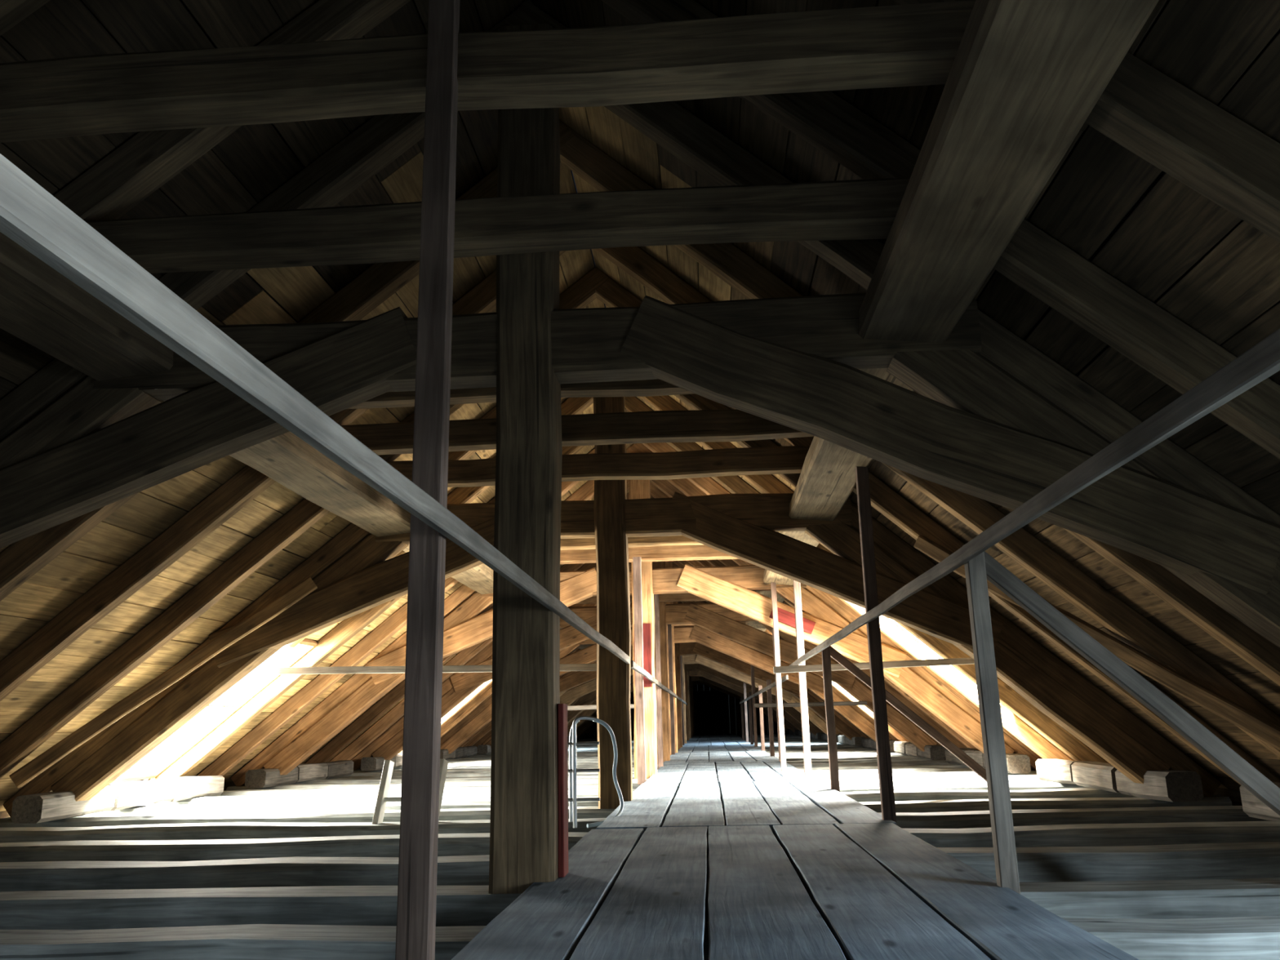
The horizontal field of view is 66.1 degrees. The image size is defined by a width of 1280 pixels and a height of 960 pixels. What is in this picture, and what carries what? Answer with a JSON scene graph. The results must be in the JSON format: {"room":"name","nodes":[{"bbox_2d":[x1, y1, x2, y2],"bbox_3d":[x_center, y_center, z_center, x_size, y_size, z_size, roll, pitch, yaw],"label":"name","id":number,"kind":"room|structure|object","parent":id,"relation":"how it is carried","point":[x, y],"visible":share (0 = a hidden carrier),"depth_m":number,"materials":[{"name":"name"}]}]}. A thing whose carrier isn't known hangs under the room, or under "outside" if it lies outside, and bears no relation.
{"room":"attic","nodes":[
{"label":"attic","id":0,"kind":"room"},
{"bbox_2d":[0,767,360,817],"bbox_3d":[-4.458,5.900,20.332,0.044,0.404,50.400,-2,-14,3],"label":"wall","id":1,"kind":"structure","parent":0,"point":[3,814],"depth_m":11.91,"materials":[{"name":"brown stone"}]},
{"bbox_2d":[0,0,605,786],"bbox_3d":[-2.007,3.648,20.710,5.256,4.223,50.400,-2,-14,3],"label":"felt","id":2,"kind":"object","parent":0,"point":[181,2],"visible":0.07,"depth_m":4.64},
{"bbox_2d":[0,0,1279,811],"bbox_3d":[0.414,3.580,20.557,10.034,4.200,50.400,-2,-14,3],"label":"ceiling","id":3,"kind":"structure","parent":0,"point":[1205,46],"depth_m":4.50,"materials":[{"name":"brown wood"}]},
{"bbox_2d":[111,638,596,782],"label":"window","id":4,"kind":"structure","parent":3,"relation":"attached to","point":[306,645],"depth_m":9.93,"materials":[{"name":"glass"},{"name":"wood"}]},
{"bbox_2d":[886,617,1004,707],"bbox_3d":[3.200,1.746,10.322,1.430,1.267,0.881,-2,-14,3],"label":"window","id":5,"kind":"structure","parent":3,"relation":"attached to","point":[892,620],"depth_m":10.70,"materials":[{"name":"white glass"}]},
{"bbox_2d":[590,684,786,738],"bbox_3d":[2.215,9.696,44.918,10.357,4.504,0.045,-2,-14,3],"label":"wall","id":6,"kind":"structure","parent":0,"point":[735,727],"depth_m":44.54,"materials":[{"name":"brown wood"}]},
{"bbox_2d":[697,690,727,733],"bbox_3d":[3.254,10.543,44.576,1.315,1.950,0.056,-2,-14,3],"label":"door","id":7,"kind":"structure","parent":6,"relation":"in","point":[712,713],"depth_m":44.55,"materials":[{"name":"paint"}]},
{"bbox_2d":[1031,768,1242,805],"bbox_3d":[5.387,5.529,19.733,0.044,0.403,50.400,-2,-14,3],"label":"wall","id":8,"kind":"structure","parent":0,"point":[1234,796],"depth_m":7.48,"materials":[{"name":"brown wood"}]},
{"bbox_3d":[0.613,5.855,19.988,10.359,0.035,50.400,-2,-14,3],"label":"floor","id":9,"kind":"structure","parent":0,"visible":0},
{"bbox_2d":[84,787,1137,815],"bbox_3d":[-0.322,2.957,8.739,9.666,0.277,0.319,-2,-14,3],"label":"joist","id":10,"kind":"object","parent":9,"relation":"on","point":[1072,793],"visible":0.2,"depth_m":8.71,"materials":[{"name":"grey wood"}]},
{"bbox_2d":[287,395,794,648],"bbox_3d":[0.520,0.792,9.210,7.884,4.166,0.166,-2,-14,3],"label":"rafters","id":11,"kind":"object","parent":10,"relation":"on","point":[766,483],"visible":0.06,"depth_m":9.46,"materials":[{"name":"brown wood"}]},
{"bbox_2d":[140,781,1088,805],"bbox_3d":[-0.255,3.193,9.691,9.666,0.279,0.321,-2,-14,3],"label":"joist","id":12,"kind":"object","parent":9,"relation":"on","point":[1013,785],"visible":0.2,"depth_m":9.67,"materials":[{"name":"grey wood"}]},
{"bbox_2d":[149,396,1108,780],"bbox_3d":[-0.303,1.061,10.212,9.662,4.174,0.163,-2,-14,3],"label":"rafters","id":13,"kind":"object","parent":12,"relation":"on","point":[348,628],"visible":0.3,"depth_m":10.10,"materials":[{"name":"brown wood"}]},
{"bbox_2d":[0,794,1232,827],"bbox_3d":[-0.390,2.723,7.769,9.666,0.278,0.322,-2,-14,3],"label":"joist","id":14,"kind":"object","parent":9,"relation":"on","point":[956,805],"visible":0.25,"depth_m":7.74,"materials":[{"name":"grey wood"}]},
{"bbox_2d":[3,393,1221,817],"bbox_3d":[-0.437,0.696,8.277,9.661,4.377,0.266,-2,-14,3],"label":"roof truss","id":15,"kind":"object","parent":14,"relation":"on","point":[357,571],"visible":0.62,"depth_m":8.11,"materials":[{"name":"brown wood"}]},
{"bbox_2d":[8,576,317,787],"bbox_3d":[-3.658,1.536,7.719,2.069,1.607,0.105,3,-15,-18],"label":"rafter","id":16,"kind":"object","parent":15,"relation":"attached to","point":[25,774],"visible":1,"depth_m":7.63,"materials":[{"name":"brown wood"}]},
{"bbox_2d":[203,774,1049,796],"bbox_3d":[-0.189,3.422,10.639,9.666,0.280,0.320,-2,-14,3],"label":"joist","id":17,"kind":"object","parent":9,"relation":"on","point":[1014,778],"visible":0.23,"depth_m":10.63,"materials":[{"name":"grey wood"}]},
{"bbox_2d":[196,442,1073,776],"bbox_3d":[-0.237,1.292,11.159,9.660,4.171,0.160,-2,-14,3],"label":"rafters","id":18,"kind":"object","parent":17,"relation":"on","point":[1044,748],"visible":0.3,"depth_m":11.06,"materials":[{"name":"brown wood"}]},
{"bbox_2d":[632,556,646,784],"bbox_3d":[-0.008,2.061,10.797,0.095,2.450,0.062,-2,-14,3],"label":"post","id":19,"kind":"object","parent":17,"relation":"on","point":[637,566],"visible":0.89,"depth_m":10.75,"materials":[{"name":"brown wood"}]},
{"bbox_2d":[288,767,973,784],"bbox_3d":[-0.054,3.892,12.569,9.666,0.280,0.319,-2,-14,3],"label":"joist","id":20,"kind":"object","parent":9,"relation":"on","point":[816,771],"visible":0.17,"depth_m":12.51,"materials":[{"name":"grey wood"}]},
{"bbox_2d":[626,480,686,497],"bbox_3d":[-0.102,1.760,13.091,9.667,4.171,0.163,-2,-14,3],"label":"rafters","id":21,"kind":"object","parent":20,"relation":"on","point":[664,486],"visible":0.01,"depth_m":13.41,"materials":[{"name":"brown wood"}]},
{"bbox_2d":[226,769,1036,790],"bbox_3d":[-0.121,3.657,11.600,9.666,0.278,0.322,-2,-14,3],"label":"joist","id":22,"kind":"object","parent":9,"relation":"on","point":[939,774],"visible":0.16,"depth_m":11.57,"materials":[{"name":"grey wood"}]},
{"bbox_2d":[231,443,1043,786],"bbox_3d":[-0.167,1.627,12.105,9.660,4.383,0.260,-2,-14,3],"label":"roof truss","id":23,"kind":"object","parent":22,"relation":"on","point":[467,623],"visible":0.61,"depth_m":11.95,"materials":[{"name":"brown wood"}]},
{"bbox_2d":[634,623,652,687],"bbox_3d":[0.034,2.106,11.823,0.204,0.750,0.021,-2,-14,3],"label":"board","id":24,"kind":"object","parent":23,"relation":"attached to","point":[646,627],"visible":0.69,"depth_m":11.82,"materials":[{"name":"paint"}]},
{"bbox_2d":[768,607,815,634],"bbox_3d":[1.828,1.679,11.805,0.549,0.353,0.021,-2,-14,3],"label":"board","id":25,"kind":"object","parent":23,"relation":"attached to","point":[786,617],"visible":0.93,"depth_m":11.80,"materials":[{"name":"paint"}]},
{"bbox_2d":[0,805,1271,843],"bbox_3d":[-0.457,2.488,6.813,9.666,0.278,0.320,-2,-14,3],"label":"joist","id":26,"kind":"object","parent":9,"relation":"on","point":[971,819],"visible":0.26,"depth_m":6.76,"materials":[{"name":"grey wood"}]},
{"bbox_2d":[372,759,448,824],"bbox_3d":[-1.648,2.338,6.973,0.510,0.681,0.275,-2,-14,3],"label":"ladder","id":27,"kind":"object","parent":26,"relation":"on","point":[382,797],"visible":0.35,"depth_m":7.03,"materials":[{"name":"paint"}]},
{"bbox_2d":[567,715,599,827],"bbox_3d":[-0.400,1.935,6.571,0.300,0.696,0.424,-2,-14,3],"label":"ladder","id":28,"kind":"object","parent":26,"relation":"on","point":[572,743],"visible":0.83,"depth_m":6.42,"materials":[{"name":"metal"}]},
{"bbox_2d":[586,718,623,827],"bbox_3d":[-0.219,1.922,6.501,0.097,0.684,0.369,-10,-16,30],"label":"hose","id":29,"kind":"object","parent":28,"relation":"attached to","point":[606,725],"visible":0.88,"depth_m":6.56,"materials":[{"name":"plastic"}]},
{"bbox_2d":[0,266,1279,785],"bbox_3d":[-0.504,0.359,7.336,9.662,4.177,0.162,-2,-14,3],"label":"rafters","id":30,"kind":"object","parent":26,"relation":"on","point":[595,283],"visible":0.53,"depth_m":7.31,"materials":[{"name":"brown wood"}]},
{"bbox_2d":[0,877,1279,929],"bbox_3d":[-0.657,1.786,3.941,9.666,0.281,0.324,-2,-14,3],"label":"joist","id":31,"kind":"object","parent":9,"relation":"on","point":[348,905],"visible":0.34,"depth_m":3.86,"materials":[{"name":"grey wood"}]},
{"bbox_2d":[0,0,1279,893],"bbox_3d":[-0.702,-0.240,4.447,9.668,4.379,0.267,-2,-14,3],"label":"roof truss","id":32,"kind":"object","parent":31,"relation":"on","point":[993,418],"visible":0.77,"depth_m":4.34,"materials":[{"name":"brown wood"}]},
{"bbox_2d":[0,841,1279,892],"bbox_3d":[-0.589,2.023,4.914,9.666,0.283,0.321,-2,-14,3],"label":"joist","id":33,"kind":"object","parent":9,"relation":"on","point":[1249,860],"visible":0.32,"depth_m":4.83,"materials":[{"name":"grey wood"}]},
{"bbox_2d":[0,119,1279,685],"bbox_3d":[-0.638,-0.105,5.434,9.660,4.176,0.162,-2,-14,3],"label":"rafters","id":34,"kind":"object","parent":33,"relation":"on","point":[24,557],"visible":0.24,"depth_m":5.51,"materials":[{"name":"brown wood"}]},
{"bbox_2d":[0,915,1279,959],"bbox_3d":[-0.710,1.603,3.188,9.666,0.281,0.323,-2,-14,3],"label":"joist","id":35,"kind":"object","parent":9,"relation":"on","point":[1236,938],"visible":0.47,"depth_m":3.12,"materials":[{"name":"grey wood"}]},
{"bbox_2d":[53,0,1279,459],"bbox_3d":[-0.757,-0.525,3.709,9.664,4.176,0.167,-2,-14,3],"label":"rafters","id":36,"kind":"object","parent":35,"relation":"on","point":[1150,336],"visible":0.66,"depth_m":3.73,"materials":[{"name":"brown wood"}]},
{"bbox_2d":[0,821,1279,862],"bbox_3d":[-0.523,2.257,5.861,9.666,0.280,0.321,-2,-14,3],"label":"joist","id":37,"kind":"object","parent":9,"relation":"on","point":[1179,833],"visible":0.3,"depth_m":5.81,"materials":[{"name":"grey wood"}]},
{"bbox_2d":[0,246,1279,758],"bbox_3d":[-0.574,0.122,6.386,9.666,4.170,0.167,-2,-14,3],"label":"rafters","id":38,"kind":"object","parent":37,"relation":"on","point":[1099,603],"visible":0.53,"depth_m":6.37,"materials":[{"name":"brown wood"}]},
{"bbox_2d":[914,535,1279,750],"bbox_3d":[2.772,0.956,6.073,2.219,1.553,0.103,-14,-19,42],"label":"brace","id":39,"kind":"object","parent":38,"relation":"attached to","point":[1263,729],"visible":0.68,"depth_m":5.70,"materials":[{"name":"brown wood"}]},
{"bbox_2d":[353,758,930,772],"bbox_3d":[0.146,4.590,15.429,9.666,0.280,0.319,-2,-14,3],"label":"joist","id":40,"kind":"object","parent":9,"relation":"on","point":[875,760],"visible":0.12,"depth_m":15.26,"materials":[{"name":"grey wood"}]},
{"bbox_2d":[351,560,941,770],"bbox_3d":[0.101,2.562,15.933,9.662,4.381,0.268,-2,-14,3],"label":"roof truss","id":41,"kind":"object","parent":40,"relation":"on","point":[725,622],"visible":0.39,"depth_m":15.76,"materials":[{"name":"brown wood"}]},
{"bbox_2d":[328,764,969,778],"bbox_3d":[0.013,4.124,13.519,9.666,0.279,0.320,-2,-14,3],"label":"joist","id":42,"kind":"object","parent":9,"relation":"on","point":[958,766],"visible":0.12,"depth_m":13.45,"materials":[{"name":"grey wood"}]},
{"bbox_2d":[303,482,978,764],"bbox_3d":[-0.035,1.998,14.041,9.660,4.176,0.163,-2,-14,3],"label":"rafters","id":43,"kind":"object","parent":42,"relation":"on","point":[394,695],"visible":0.22,"depth_m":13.88,"materials":[{"name":"brown wood"}]},
{"bbox_2d":[342,760,959,776],"bbox_3d":[0.079,4.356,14.471,9.666,0.281,0.320,-2,-14,3],"label":"joist","id":44,"kind":"object","parent":9,"relation":"on","point":[928,762],"visible":0.13,"depth_m":14.25,"materials":[{"name":"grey wood"}]},
{"bbox_2d":[328,495,967,762],"bbox_3d":[0.030,2.225,14.993,9.665,4.177,0.168,-2,-14,3],"label":"rafters","id":45,"kind":"object","parent":44,"relation":"on","point":[464,655],"visible":0.12,"depth_m":14.86,"materials":[{"name":"brown wood"}]},
{"bbox_2d":[393,755,924,769],"bbox_3d":[0.214,4.829,16.399,9.666,0.284,0.319,-2,-14,3],"label":"joist","id":46,"kind":"object","parent":9,"relation":"on","point":[891,757],"visible":0.11,"depth_m":16.23,"materials":[{"name":"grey wood"}]},
{"bbox_2d":[567,560,713,608],"bbox_3d":[0.167,2.696,16.921,9.667,4.170,0.165,-2,-14,3],"label":"rafters","id":47,"kind":"object","parent":46,"relation":"on","point":[704,562],"visible":0.02,"depth_m":17.07,"materials":[{"name":"brown wood"}]},
{"bbox_2d":[454,749,875,759],"bbox_3d":[0.482,5.763,20.226,9.666,0.282,0.322,-2,-14,3],"label":"joist","id":48,"kind":"object","parent":9,"relation":"on","point":[838,750],"visible":0.1,"depth_m":19.99,"materials":[{"name":"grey wood"}]},
{"bbox_2d":[474,746,862,755],"bbox_3d":[0.615,6.225,22.126,9.666,0.284,0.320,-2,-14,3],"label":"joist","id":49,"kind":"object","parent":9,"relation":"on","point":[837,747],"visible":0.12,"depth_m":21.93,"materials":[{"name":"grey wood"}]},
{"bbox_2d":[462,600,869,746],"bbox_3d":[0.563,4.095,22.647,9.665,4.175,0.166,-2,-14,3],"label":"rafters","id":50,"kind":"object","parent":49,"relation":"on","point":[487,728],"visible":0.06,"depth_m":22.44,"materials":[{"name":"brown wood"}]},
{"bbox_2d":[466,747,871,757],"bbox_3d":[0.548,5.991,21.175,9.666,0.279,0.323,-2,-14,3],"label":"joist","id":51,"kind":"object","parent":9,"relation":"on","point":[814,749],"visible":0.11,"depth_m":21.03,"materials":[{"name":"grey wood"}]},
{"bbox_2d":[459,600,713,746],"bbox_3d":[0.500,3.862,21.698,9.661,4.176,0.166,-2,-14,3],"label":"rafters","id":52,"kind":"object","parent":51,"relation":"on","point":[708,602],"visible":0.02,"depth_m":21.53,"materials":[{"name":"brown wood"}]},
{"bbox_2d":[476,745,862,754],"bbox_3d":[0.682,6.460,23.086,9.666,0.279,0.323,-2,-14,3],"label":"joist","id":53,"kind":"object","parent":9,"relation":"on","point":[633,750],"visible":0.11,"depth_m":22.83,"materials":[{"name":"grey wood"}]},
{"bbox_2d":[472,600,866,749],"bbox_3d":[0.636,4.434,23.590,9.665,4.377,0.267,-2,-14,3],"label":"roof truss","id":54,"kind":"object","parent":53,"relation":"on","point":[571,679],"visible":0.24,"depth_m":23.37,"materials":[{"name":"brown wood"}]},
{"bbox_2d":[446,750,895,761],"bbox_3d":[0.414,5.526,19.258,9.666,0.284,0.320,-2,-14,3],"label":"joist","id":55,"kind":"object","parent":9,"relation":"on","point":[874,751],"visible":0.13,"depth_m":19.11,"materials":[{"name":"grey wood"}]},
{"bbox_2d":[440,560,899,755],"bbox_3d":[0.367,3.496,19.760,9.660,4.382,0.269,-2,-14,3],"label":"roof truss","id":56,"kind":"object","parent":55,"relation":"on","point":[481,715],"visible":0.38,"depth_m":19.57,"materials":[{"name":"brown wood"}]},
{"bbox_2d":[745,0,1159,631],"bbox_3d":[2.289,3.274,20.501,0.406,0.198,50.200,-2,-14,3],"label":"purlin","id":57,"kind":"object","parent":56,"relation":"attached to","point":[1024,77],"visible":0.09,"depth_m":2.94,"materials":[{"name":"brown wood"}]},
{"bbox_2d":[448,752,902,763],"bbox_3d":[0.347,5.288,18.296,9.666,0.276,0.320,-2,-14,3],"label":"joist","id":58,"kind":"object","parent":9,"relation":"on","point":[838,753],"visible":0.12,"depth_m":18.07,"materials":[{"name":"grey wood"}]},
{"bbox_2d":[440,560,910,742],"bbox_3d":[0.298,3.161,18.820,9.662,4.170,0.165,-2,-14,3],"label":"rafters","id":59,"kind":"object","parent":58,"relation":"on","point":[482,696],"visible":0.11,"depth_m":18.68,"materials":[{"name":"brown wood"}]},
{"bbox_2d":[448,754,907,765],"bbox_3d":[0.281,5.059,17.348,9.666,0.284,0.323,-2,-14,3],"label":"joist","id":60,"kind":"object","parent":9,"relation":"on","point":[875,755],"visible":0.14,"depth_m":17.15,"materials":[{"name":"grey wood"}]},
{"bbox_2d":[399,560,702,753],"bbox_3d":[0.234,2.931,17.876,9.666,4.174,0.162,-2,-14,3],"label":"rafters","id":61,"kind":"object","parent":60,"relation":"on","point":[693,562],"visible":0.03,"depth_m":17.80,"materials":[{"name":"brown wood"}]},
{"bbox_2d":[580,735,795,740],"bbox_3d":[1.754,10.197,38.398,9.666,0.281,0.318,-2,-14,3],"label":"joist","id":62,"kind":"object","parent":9,"relation":"on","point":[774,735],"visible":0.08,"depth_m":38.18,"materials":[{"name":"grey wood"}]},
{"bbox_2d":[568,676,798,737],"bbox_3d":[1.707,8.168,38.902,9.667,4.383,0.270,-2,-14,3],"label":"roof truss","id":63,"kind":"object","parent":62,"relation":"on","point":[586,724],"visible":0.19,"depth_m":38.68,"materials":[{"name":"brown wood"}]},
{"bbox_2d":[587,737,802,742],"bbox_3d":[1.486,9.262,34.570,9.666,0.282,0.316,-2,-14,3],"label":"joist","id":64,"kind":"object","parent":9,"relation":"on","point":[784,737],"visible":0.09,"depth_m":34.30,"materials":[{"name":"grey wood"}]},
{"bbox_2d":[567,670,801,738],"bbox_3d":[1.443,7.236,35.073,9.666,4.379,0.269,-2,-14,3],"label":"roof truss","id":65,"kind":"object","parent":64,"relation":"on","point":[690,673],"visible":0.09,"depth_m":34.87,"materials":[{"name":"brown wood"}]},
{"bbox_2d":[568,742,827,748],"bbox_3d":[0.950,7.392,26.914,9.666,0.276,0.318,-2,-14,3],"label":"joist","id":66,"kind":"object","parent":9,"relation":"on","point":[801,742],"visible":0.03,"depth_m":26.66,"materials":[{"name":"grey wood"}]},
{"bbox_2d":[560,601,842,743],"bbox_3d":[0.905,5.366,27.419,9.669,4.382,0.261,-2,-14,3],"label":"roof truss","id":67,"kind":"object","parent":66,"relation":"on","point":[573,694],"visible":0.29,"depth_m":27.22,"materials":[{"name":"brown wood"}]},
{"bbox_2d":[568,743,845,750],"bbox_3d":[0.817,6.929,25.005,9.666,0.272,0.320,-2,-14,3],"label":"joist","id":68,"kind":"object","parent":9,"relation":"on","point":[816,744],"visible":0.04,"depth_m":24.78,"materials":[{"name":"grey wood"}]},
{"bbox_2d":[11,733,590,823],"bbox_3d":[-3.919,5.453,19.526,0.265,0.225,48.460,-2,-14,3],"label":"beam","id":69,"kind":"structure","parent":68,"relation":"on","point":[35,808],"depth_m":9.44,"materials":[{"name":"grey wood"}]},
{"bbox_2d":[568,744,849,751],"bbox_3d":[0.750,6.695,24.056,9.666,0.275,0.322,-2,-14,3],"label":"joist","id":70,"kind":"object","parent":9,"relation":"on","point":[813,744],"visible":0.07,"depth_m":23.81,"materials":[{"name":"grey wood"}]},
{"bbox_2d":[631,739,820,743],"bbox_3d":[1.218,8.327,30.744,9.666,0.280,0.323,-2,-14,3],"label":"joist","id":71,"kind":"object","parent":9,"relation":"on","point":[768,740],"visible":0.08,"depth_m":30.44,"materials":[{"name":"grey wood"}]},
{"bbox_2d":[567,663,822,740],"bbox_3d":[1.174,6.300,31.247,9.667,4.383,0.269,-2,-14,3],"label":"roof truss","id":72,"kind":"object","parent":71,"relation":"on","point":[588,699],"visible":0.2,"depth_m":31.05,"materials":[{"name":"brown wood"}]},
{"bbox_3d":[2.022,11.134,42.227,9.666,0.280,0.319,-2,-14,3],"label":"joist","id":73,"kind":"object","parent":9,"relation":"on","visible":0},
{"bbox_2d":[582,680,789,735],"bbox_3d":[1.976,9.106,42.734,9.664,4.379,0.267,-2,-14,3],"label":"roof truss","id":74,"kind":"object","parent":73,"relation":"on","point":[593,728],"visible":0.09,"depth_m":42.50,"materials":[{"name":"brown wood"}]},
{"bbox_3d":[-0.929,0.839,0.065,9.666,0.278,0.322,-2,-14,3],"label":"joist","id":75,"kind":"object","parent":9,"relation":"on","visible":0},
{"bbox_2d":[451,733,1138,959],"bbox_3d":[1.606,5.508,19.949,1.817,0.057,49.288,-2,-14,3],"label":"walkway","id":76,"kind":"object","parent":75,"relation":"on","point":[634,887],"visible":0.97,"depth_m":3.54,"materials":[{"name":"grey wood"}]},
{"bbox_2d":[0,153,630,663],"bbox_3d":[-0.417,0.328,3.328,0.036,0.065,9.550,-2,-14,3],"label":"handrail","id":77,"kind":"object","parent":76,"relation":"on","point":[32,217],"visible":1,"depth_m":1.24,"materials":[{"name":"grey wood"}]},
{"bbox_2d":[395,0,459,959],"bbox_3d":[-0.545,-0.253,2.587,0.082,3.050,0.066,-2,-14,3],"label":"post","id":78,"kind":"object","parent":76,"relation":"on","point":[415,929],"depth_m":2.49,"materials":[{"name":"wood"}]},
{"bbox_2d":[557,703,568,877],"bbox_3d":[-0.321,1.282,4.096,0.027,0.680,0.136,-2,-14,3],"label":"board","id":79,"kind":"object","parent":76,"relation":"on","point":[562,748],"visible":1,"depth_m":4.05,"materials":[{"name":"paint"}]},
{"bbox_2d":[653,594,663,768],"bbox_3d":[0.259,2.780,13.749,0.076,2.450,0.064,-2,-14,3],"label":"post","id":80,"kind":"object","parent":76,"relation":"on","point":[656,607],"depth_m":13.72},
{"bbox_2d":[631,660,687,705],"bbox_3d":[0.660,4.097,18.711,0.037,0.064,21.700,-2,-14,3],"label":"handrail","id":81,"kind":"object","parent":76,"relation":"on","point":[634,666],"visible":1,"depth_m":10.93,"materials":[{"name":"grey wood"}]},
{"bbox_2d":[567,703,634,710],"bbox_3d":[-0.909,3.067,13.243,2.150,0.068,0.068,-2,-14,3],"label":"rail","id":82,"kind":"object","parent":81,"relation":"attached to","point":[632,705],"visible":0.32,"depth_m":13.20,"materials":[{"name":"grey wood"}]},
{"bbox_2d":[667,624,675,755],"bbox_3d":[0.591,3.939,18.497,0.076,2.450,0.065,-2,-14,3],"label":"post","id":83,"kind":"object","parent":76,"relation":"on","point":[669,628],"depth_m":18.47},
{"bbox_2d":[680,655,684,745],"bbox_3d":[1.073,5.618,25.377,0.074,2.450,0.062,-2,-14,3],"label":"post","id":84,"kind":"object","parent":76,"relation":"on","point":[680,655],"depth_m":25.30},
{"bbox_2d":[740,697,744,739],"bbox_3d":[3.130,7.301,29.983,0.075,1.290,0.066,-2,-14,3],"label":"post","id":85,"kind":"object","parent":76,"relation":"on","point":[741,699],"depth_m":29.95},
{"bbox_2d":[743,682,748,742],"bbox_3d":[2.913,6.028,27.214,0.074,2.450,0.063,-2,-14,3],"label":"post","id":86,"kind":"object","parent":76,"relation":"on","point":[744,684],"depth_m":27.09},
{"bbox_2d":[748,692,753,744],"bbox_3d":[2.724,5.881,24.169,0.074,1.290,0.062,-2,-14,3],"label":"post","id":87,"kind":"object","parent":76,"relation":"on","point":[749,693],"depth_m":24.13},
{"bbox_2d":[751,665,757,746],"bbox_3d":[2.561,4.797,22.173,0.077,2.450,0.066,-2,-14,3],"label":"post","id":88,"kind":"object","parent":76,"relation":"on","point":[753,683],"depth_m":22.06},
{"bbox_2d":[758,685,764,751],"bbox_3d":[2.378,4.675,19.225,0.073,1.290,0.064,-2,-14,3],"label":"post","id":89,"kind":"object","parent":76,"relation":"on","point":[761,709],"depth_m":19.18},
{"bbox_2d":[739,675,788,703],"bbox_3d":[2.499,4.753,21.673,0.038,0.063,19.400,-2,-14,3],"label":"handrail","id":90,"kind":"object","parent":76,"relation":"on","point":[785,677],"visible":0.95,"depth_m":16.68,"materials":[{"name":"grey wood"}]},
{"bbox_2d":[754,701,866,707],"bbox_3d":[2.593,3.415,14.977,1.700,0.068,0.066,-2,-14,3],"label":"rail","id":91,"kind":"object","parent":90,"relation":"attached to","point":[842,703],"visible":0.86,"depth_m":14.95,"materials":[{"name":"grey wood"}]},
{"bbox_2d":[766,679,774,756],"bbox_3d":[2.180,3.988,16.412,0.075,1.290,0.063,-2,-14,3],"label":"post","id":92,"kind":"object","parent":76,"relation":"on","point":[768,682],"depth_m":16.37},
{"bbox_2d":[772,627,780,761],"bbox_3d":[2.026,2.928,14.516,0.075,2.450,0.066,-2,-14,3],"label":"post","id":93,"kind":"object","parent":76,"relation":"on","point":[772,628],"depth_m":14.37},
{"bbox_2d":[770,582,786,772],"bbox_3d":[1.634,2.323,11.596,0.066,2.250,0.056,-2,-14,3],"label":"post","id":94,"kind":"object","parent":76,"relation":"on","point":[773,585],"visible":0.88,"depth_m":11.56,"materials":[{"name":"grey wood"}]},
{"bbox_2d":[792,579,812,776],"bbox_3d":[1.762,2.006,10.737,0.078,2.450,0.065,-2,-14,3],"label":"post","id":95,"kind":"object","parent":76,"relation":"on","point":[797,585],"visible":0.71,"depth_m":10.65,"materials":[{"name":"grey wood"}]},
{"bbox_2d":[855,466,896,822],"bbox_3d":[1.461,0.888,6.160,0.080,2.450,0.064,-2,-14,3],"label":"post","id":96,"kind":"object","parent":76,"relation":"on","point":[869,579],"visible":0.77,"depth_m":6.09,"materials":[{"name":"brown wood"}]},
{"bbox_2d":[788,328,1279,666],"bbox_3d":[1.347,0.651,5.267,0.038,0.064,13.700,-2,-14,3],"label":"handrail","id":97,"kind":"object","parent":96,"relation":"attached to","point":[1261,361],"visible":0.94,"depth_m":2.33,"materials":[{"name":"grey wood"}]},
{"bbox_2d":[773,657,974,673],"bbox_3d":[2.243,1.716,9.124,2.001,0.101,0.065,-2,-14,3],"label":"rail","id":98,"kind":"object","parent":97,"relation":"attached to","point":[953,661],"visible":0.64,"depth_m":9.10,"materials":[{"name":"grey wood"}]},
{"bbox_2d":[821,645,986,791],"bbox_3d":[2.356,2.061,8.595,1.460,1.295,0.122,-2,-14,3],"label":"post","id":99,"kind":"object","parent":76,"relation":"on","point":[829,651],"visible":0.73,"depth_m":8.59,"materials":[{"name":"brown wood"}]},
{"bbox_2d":[962,543,1279,893],"bbox_3d":[1.954,0.856,3.657,1.361,1.296,0.120,-2,-14,3],"label":"post","id":100,"kind":"object","parent":76,"relation":"on","point":[983,567],"visible":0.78,"depth_m":3.67,"materials":[{"name":"grey wood"}]},
{"bbox_2d":[785,728,1279,821],"bbox_3d":[4.769,5.127,18.998,0.270,0.225,48.460,-2,-14,3],"label":"beam","id":101,"kind":"structure","parent":75,"relation":"on","point":[1168,785],"depth_m":8.47,"materials":[{"name":"grey wood"}]},
{"bbox_3d":[-0.773,1.386,2.293,9.666,0.279,0.318,-2,-14,3],"label":"joist","id":102,"kind":"object","parent":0,"visible":0},
{"bbox_2d":[0,0,1279,242],"bbox_3d":[-0.820,-0.742,2.819,9.660,4.173,0.165,-2,-14,3],"label":"rafters","id":103,"kind":"object","parent":102,"relation":"on","point":[1185,135],"visible":0.82,"depth_m":2.83,"materials":[{"name":"brown wood"}]},
{"bbox_3d":[-0.977,-1.188,0.572,9.666,4.382,0.267,-2,-14,3],"label":"roof truss","id":104,"kind":"object","parent":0,"visible":0},
{"bbox_2d":[0,231,591,649],"bbox_3d":[-1.202,3.406,20.713,0.405,0.199,50.200,-2,-14,3],"label":"purlin","id":105,"kind":"object","parent":104,"relation":"attached to","point":[40,306],"visible":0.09,"depth_m":4.30,"materials":[{"name":"brown wood"}]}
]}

